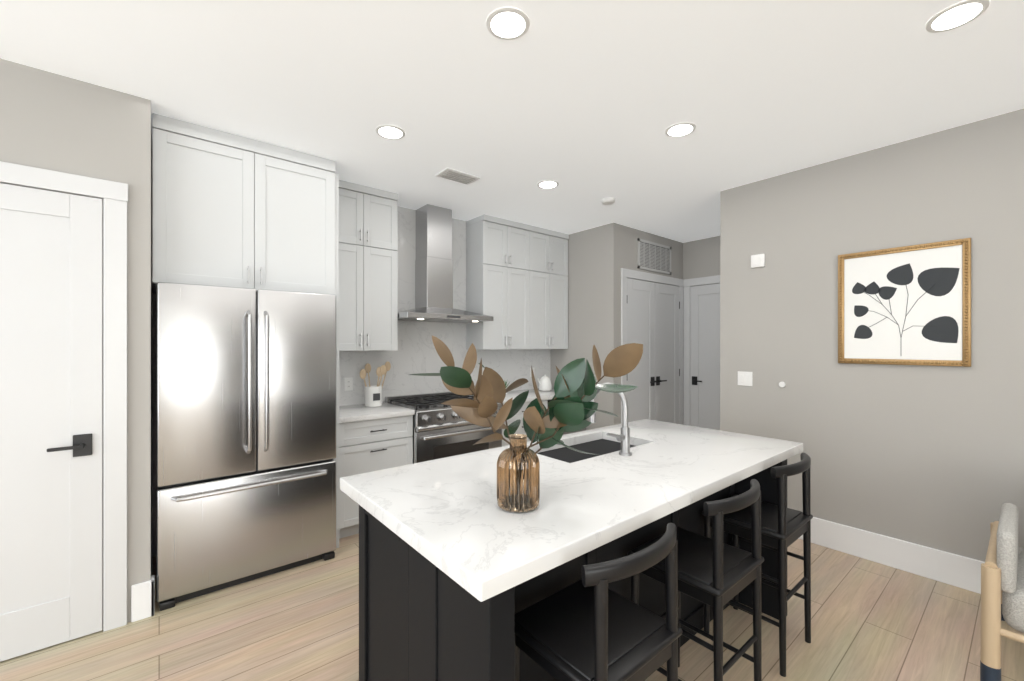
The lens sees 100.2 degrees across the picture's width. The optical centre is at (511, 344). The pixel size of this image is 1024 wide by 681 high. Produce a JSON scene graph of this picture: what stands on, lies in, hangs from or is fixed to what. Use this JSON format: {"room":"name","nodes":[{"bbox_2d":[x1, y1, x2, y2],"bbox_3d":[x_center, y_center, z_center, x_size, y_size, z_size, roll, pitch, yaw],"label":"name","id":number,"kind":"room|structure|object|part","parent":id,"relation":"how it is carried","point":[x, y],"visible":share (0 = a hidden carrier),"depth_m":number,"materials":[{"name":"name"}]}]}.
{"room":"kitchen","nodes":[
{"label":"kitchen","id":0,"kind":"room"},
{"bbox_2d":[0,58,151,622],"bbox_3d":[-3.378,0.070,1.712,2.965,2.760,0.940,0,0,-40],"label":"wall","id":1,"kind":"structure","parent":0,"point":[54,122],"depth_m":2.23,"materials":[{"name":"grey paint"}]},
{"bbox_2d":[0,183,102,661],"bbox_3d":[-2.365,0.353,1.888,0.806,2.177,0.072,0,0,-40],"label":"door","id":2,"kind":"structure","parent":1,"relation":"in","point":[51,418],"depth_m":2.05,"materials":[{"name":"white wood"}]},
{"bbox_2d":[0,161,127,631],"bbox_3d":[-2.381,0.308,1.907,1.000,2.283,0.023,0,0,-40],"label":"door frame","id":3,"kind":"structure","parent":1,"relation":"attached to","point":[113,195],"depth_m":2.18,"materials":[{"name":"white wood"}]},
{"bbox_2d":[152,285,155,556],"bbox_3d":[-1.031,0.070,4.179,3.795,2.760,0.120,0,0,-40],"label":"wall","id":4,"kind":"structure","parent":0,"point":[153,425],"depth_m":2.93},
{"bbox_2d":[152,113,338,295],"bbox_3d":[-1.835,-0.829,2.988,1.030,0.958,0.691,0,0,-40],"label":"upper cabinet","id":5,"kind":"object","parent":4,"relation":"attached to","point":[232,210],"visible":0.81,"depth_m":2.69,"materials":[{"name":"white wood"}]},
{"bbox_2d":[339,180,397,350],"bbox_3d":[-1.314,-0.629,3.638,0.600,1.358,0.351,0,0,-40],"label":"upper cabinet","id":6,"kind":"object","parent":4,"relation":"attached to","point":[368,268],"visible":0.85,"depth_m":3.55,"materials":[{"name":"white wood"}]},
{"bbox_2d":[339,206,550,405],"bbox_3d":[-0.589,-0.330,4.455,2.759,1.959,0.013,0,0,-40],"label":"backsplash","id":7,"kind":"structure","parent":4,"relation":"attached to","point":[416,352],"depth_m":4.19,"materials":[{"name":"white tile"}]},
{"bbox_2d":[344,377,352,390],"bbox_3d":[-1.430,0.344,3.747,0.070,0.114,0.009,0,0,-40],"label":"electrical outlet","id":8,"kind":"object","parent":7,"relation":"attached to","point":[348,384],"visible":1,"depth_m":3.75,"materials":[{"name":"white plastic"}]},
{"bbox_2d":[398,204,492,322],"bbox_3d":[-0.679,-0.765,4.055,0.900,1.086,0.486,0,0,-40],"label":"range hood","id":9,"kind":"object","parent":4,"relation":"attached to","point":[433,281],"visible":0.96,"depth_m":4.04,"materials":[{"name":"silver metal"}]},
{"bbox_2d":[466,214,568,349],"bbox_3d":[0.098,-0.629,4.802,1.240,1.358,0.351,0,0,-40],"label":"upper cabinet","id":10,"kind":"object","parent":4,"relation":"attached to","point":[517,281],"visible":1,"depth_m":4.58,"materials":[{"name":"white wood"}]},
{"bbox_2d":[0,533,1023,680],"bbox_3d":[0.939,1.475,0.709,8.550,0.050,8.100,0,0,-40],"label":"floor","id":11,"kind":"structure","parent":0,"point":[872,621],"depth_m":2.12,"materials":[{"name":"brown wood"}]},
{"bbox_2d":[156,282,338,610],"bbox_3d":[-1.769,0.551,2.919,1.007,1.798,0.880,0,0,-40],"label":"fridge","id":12,"kind":"object","parent":11,"relation":"on","point":[245,434],"depth_m":2.56,"materials":[{"name":"silver metal"}]},
{"bbox_3d":[-1.468,0.551,3.305,0.050,1.798,0.668,0,0,-40],"label":"fridge panel","id":13,"kind":"part","parent":12,"relation":"part of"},
{"bbox_2d":[339,402,414,538],"bbox_3d":[-1.222,0.990,3.527,0.605,0.920,0.638,0,0,-40],"label":"base cabinet","id":14,"kind":"object","parent":11,"relation":"on","point":[371,439],"visible":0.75,"depth_m":3.28,"materials":[{"name":"white wood"}]},
{"bbox_2d":[339,402,414,423],"bbox_3d":[-1.224,0.550,3.529,0.605,0.040,0.633,0,0,-40],"label":"countertop","id":15,"kind":"structure","parent":14,"relation":"on","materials":[{"name":"white stone"}]},
{"bbox_2d":[360,361,390,406],"bbox_3d":[-1.183,0.338,3.715,0.278,0.382,0.144,0,0,-40],"label":"crock","id":16,"kind":"object","parent":15,"relation":"on","point":[373,395],"visible":1,"depth_m":3.66,"materials":[{"name":"white ceramic"}]},
{"bbox_2d":[385,391,501,463],"bbox_3d":[-0.611,0.965,3.972,0.894,0.970,0.693,0,0,-40],"label":"range","id":17,"kind":"object","parent":11,"relation":"on","point":[440,430],"visible":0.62,"depth_m":3.67,"materials":[{"name":"silver metal"}]},
{"bbox_2d":[469,388,585,446],"bbox_3d":[0.198,0.990,4.684,1.250,0.920,0.658,0,0,-40],"label":"base cabinet","id":18,"kind":"object","parent":11,"relation":"on","point":[546,397],"visible":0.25,"depth_m":4.32,"materials":[{"name":"white wood"}]},
{"bbox_2d":[537,374,551,390],"bbox_3d":[0.367,0.435,4.942,0.197,0.187,0.150,0,0,-40],"label":"kettle","id":19,"kind":"object","parent":18,"relation":"on","point":[545,384],"visible":1,"depth_m":4.90,"materials":[{"name":"white ceramic"}]},
{"bbox_2d":[359,462,786,680],"bbox_3d":[0.431,1.011,2.000,1.994,0.879,0.880,0,0,-40],"label":"kitchen island","id":20,"kind":"object","parent":11,"relation":"on","point":[415,622],"depth_m":1.47,"materials":[{"name":"black wood"}]},
{"bbox_2d":[340,419,802,605],"bbox_3d":[0.439,0.548,1.991,2.110,0.045,0.965,0,0,-40],"label":"island countertop","id":21,"kind":"structure","parent":20,"relation":"on","point":[448,511],"depth_m":1.50,"materials":[{"name":"white stone"}]},
{"bbox_2d":[409,335,642,512],"bbox_3d":[0.063,0.247,1.427,0.688,0.554,0.673,0,0,-40],"label":"vase","id":22,"kind":"object","parent":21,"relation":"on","point":[518,463],"visible":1,"depth_m":1.34,"materials":[{"name":"orange glass"}]},
{"bbox_2d":[536,438,639,461],"bbox_3d":[0.403,0.676,2.247,0.698,0.235,0.384,0,0,-40],"label":"sink","id":23,"kind":"object","parent":21,"relation":"in","point":[594,445],"depth_m":2.33,"materials":[{"name":"black metal"}]},
{"bbox_2d":[589,382,635,457],"bbox_3d":[0.441,0.356,2.085,0.166,0.339,0.246,0,0,-40],"label":"faucet","id":24,"kind":"object","parent":21,"relation":"on","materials":[{"name":"silver metal"}]},
{"bbox_2d":[515,523,681,680],"bbox_3d":[0.245,0.991,1.266,0.414,0.918,0.398,0,0,-40],"label":"stool","id":25,"kind":"object","parent":11,"relation":"on","point":[589,626],"visible":0.96,"depth_m":1.20,"materials":[{"name":"black wood"}]},
{"bbox_2d":[627,479,763,680],"bbox_3d":[0.734,0.991,1.688,0.414,0.918,0.398,0,0,-40],"label":"stool","id":26,"kind":"object","parent":11,"relation":"on","point":[716,573],"visible":0.88,"depth_m":1.60,"materials":[{"name":"black wood"}]},
{"bbox_2d":[702,453,812,676],"bbox_3d":[1.218,0.991,2.107,0.414,0.918,0.398,0,0,-40],"label":"stool","id":27,"kind":"object","parent":11,"relation":"on","point":[783,527],"visible":0.71,"depth_m":2.01,"materials":[{"name":"black wood"}]},
{"bbox_2d":[980,503,1023,680],"bbox_3d":[2.530,1.051,1.781,0.776,0.801,0.750,0,0,-40],"label":"chair","id":28,"kind":"object","parent":11,"relation":"on","point":[1002,582],"visible":1,"depth_m":1.81,"materials":[{"name":"beige wood"}]},
{"bbox_2d":[0,0,1023,242],"bbox_3d":[0.939,-1.335,0.709,8.550,0.050,8.100,0,0,-40],"label":"ceiling","id":29,"kind":"structure","parent":0,"point":[585,104],"depth_m":2.15,"materials":[{"name":"white paint"}]},
{"bbox_2d":[375,125,405,139],"bbox_3d":[-0.748,-1.307,2.636,0.180,0.006,0.180,0,0,-40],"label":"recessed light","id":30,"kind":"object","parent":29,"relation":"in","point":[393,132],"visible":1,"depth_m":2.63,"materials":[{"name":"white plastic"}]},
{"bbox_2d":[435,167,479,184],"bbox_3d":[-0.419,-1.302,3.322,0.300,0.016,0.180,0,0,-40],"label":"ceiling vent","id":31,"kind":"object","parent":29,"relation":"in","point":[447,173],"visible":0.96,"depth_m":3.30,"materials":[{"name":"white plastic"}]},
{"bbox_2d":[486,7,529,39],"bbox_3d":[-0.016,-1.307,1.749,0.180,0.006,0.180,0,0,-40],"label":"recessed light","id":32,"kind":"object","parent":29,"relation":"in","point":[507,23],"visible":1,"depth_m":1.74,"materials":[{"name":"white plastic"}]},
{"bbox_2d":[537,180,558,188],"bbox_3d":[0.294,-1.307,3.495,0.180,0.006,0.180,0,0,-40],"label":"recessed light","id":33,"kind":"object","parent":29,"relation":"in","point":[546,184],"visible":1,"depth_m":3.48,"materials":[{"name":"white plastic"}]},
{"bbox_2d":[601,197,614,204],"bbox_3d":[0.870,-1.292,3.866,0.124,0.036,0.124,0,0,-40],"label":"smoke detector","id":34,"kind":"object","parent":29,"relation":"attached to","point":[608,201],"visible":1,"depth_m":3.83,"materials":[{"name":"white plastic"}]},
{"bbox_2d":[665,122,695,136],"bbox_3d":[1.025,-1.307,2.608,0.180,0.006,0.180,0,0,-40],"label":"recessed light","id":35,"kind":"object","parent":29,"relation":"in","point":[681,129],"visible":1,"depth_m":2.59,"materials":[{"name":"white plastic"}]},
{"bbox_2d":[925,0,989,32],"bbox_3d":[1.770,-1.307,1.705,0.180,0.006,0.180,0,0,-40],"label":"recessed light","id":36,"kind":"object","parent":29,"relation":"in","point":[957,15],"visible":1,"depth_m":1.70,"materials":[{"name":"white plastic"}]},
{"bbox_2d":[551,223,682,429],"bbox_3d":[1.344,0.070,5.508,1.560,2.760,1.090,0,0,-40],"label":"wall","id":37,"kind":"structure","parent":0,"point":[599,257],"depth_m":4.80,"materials":[{"name":"grey paint"}]},
{"bbox_2d":[621,268,683,424],"bbox_3d":[1.688,0.308,5.067,1.288,2.283,0.023,0,0,-40],"label":"door frame","id":38,"kind":"structure","parent":37,"relation":"attached to","point":[637,275],"depth_m":5.03,"materials":[{"name":"white wood"}]},
{"bbox_2d":[627,278,679,423],"bbox_3d":[1.703,0.353,5.048,1.120,2.177,0.072,0,0,-40],"label":"closet door","id":39,"kind":"structure","parent":37,"relation":"in","point":[653,308],"depth_m":5.06,"materials":[{"name":"white wood"}]},
{"bbox_2d":[638,238,670,274],"bbox_3d":[1.702,-1.040,5.088,0.700,0.340,0.011,0,0,-40],"label":"air vent","id":40,"kind":"object","parent":37,"relation":"in","point":[654,257],"visible":1,"depth_m":5.07,"materials":[{"name":"grey metal"}]},
{"bbox_2d":[683,236,719,285],"bbox_3d":[3.057,0.070,4.561,0.120,2.760,2.550,0,0,-40],"label":"wall","id":41,"kind":"structure","parent":0,"point":[701,257],"depth_m":5.32,"materials":[{"name":"grey paint"}]},
{"bbox_2d":[683,275,719,425],"bbox_3d":[2.497,0.308,5.124,0.023,2.283,0.948,0,0,-40],"label":"door frame","id":42,"kind":"structure","parent":41,"relation":"attached to","point":[688,283],"depth_m":5.44,"materials":[{"name":"white wood"}]},
{"bbox_2d":[690,283,719,429],"bbox_3d":[2.478,0.353,5.108,0.072,2.177,0.756,0,0,-40],"label":"hall door","id":43,"kind":"structure","parent":41,"relation":"in","point":[704,356],"depth_m":5.27,"materials":[{"name":"white wood"}]},
{"bbox_2d":[720,109,1023,561],"bbox_3d":[3.636,0.070,1.500,0.120,2.760,5.690,0,0,-40],"label":"wall","id":44,"kind":"structure","parent":0,"point":[930,456],"depth_m":2.82,"materials":[{"name":"grey paint"}]},
{"bbox_2d":[738,371,751,385],"bbox_3d":[1.904,0.278,3.500,0.008,0.115,0.115,0,0,-40],"label":"switch plate","id":45,"kind":"object","parent":44,"relation":"attached to","point":[744,378],"visible":1,"depth_m":3.50,"materials":[{"name":"white plastic"}]},
{"bbox_2d":[751,254,764,267],"bbox_3d":[1.962,-0.670,3.419,0.020,0.100,0.100,0,0,-40],"label":"door chime","id":46,"kind":"object","parent":44,"relation":"attached to","point":[758,260],"visible":1,"depth_m":3.41,"materials":[{"name":"white plastic"}]},
{"bbox_2d":[779,382,785,386],"bbox_3d":[2.076,0.305,3.288,0.011,0.044,0.044,0,0,-40],"label":"dot","id":47,"kind":"object","parent":44,"relation":"attached to","point":[782,384],"visible":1,"depth_m":3.28,"materials":[{"name":"white plastic"}]},
{"bbox_2d":[798,517,984,593],"bbox_3d":[3.586,1.355,1.470,0.036,0.190,5.706,0,0,-39],"label":"baseboard","id":48,"kind":"structure","parent":44,"relation":"attached to","point":[959,571],"depth_m":2.76,"materials":[{"name":"white wood"}]},
{"bbox_2d":[838,238,970,366],"bbox_3d":[2.496,-0.250,2.764,0.030,0.760,0.640,0,0,-40],"label":"picture frame","id":49,"kind":"object","parent":44,"relation":"attached to","point":[907,305],"visible":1,"depth_m":2.73,"materials":[{"name":"paper"}]}
]}

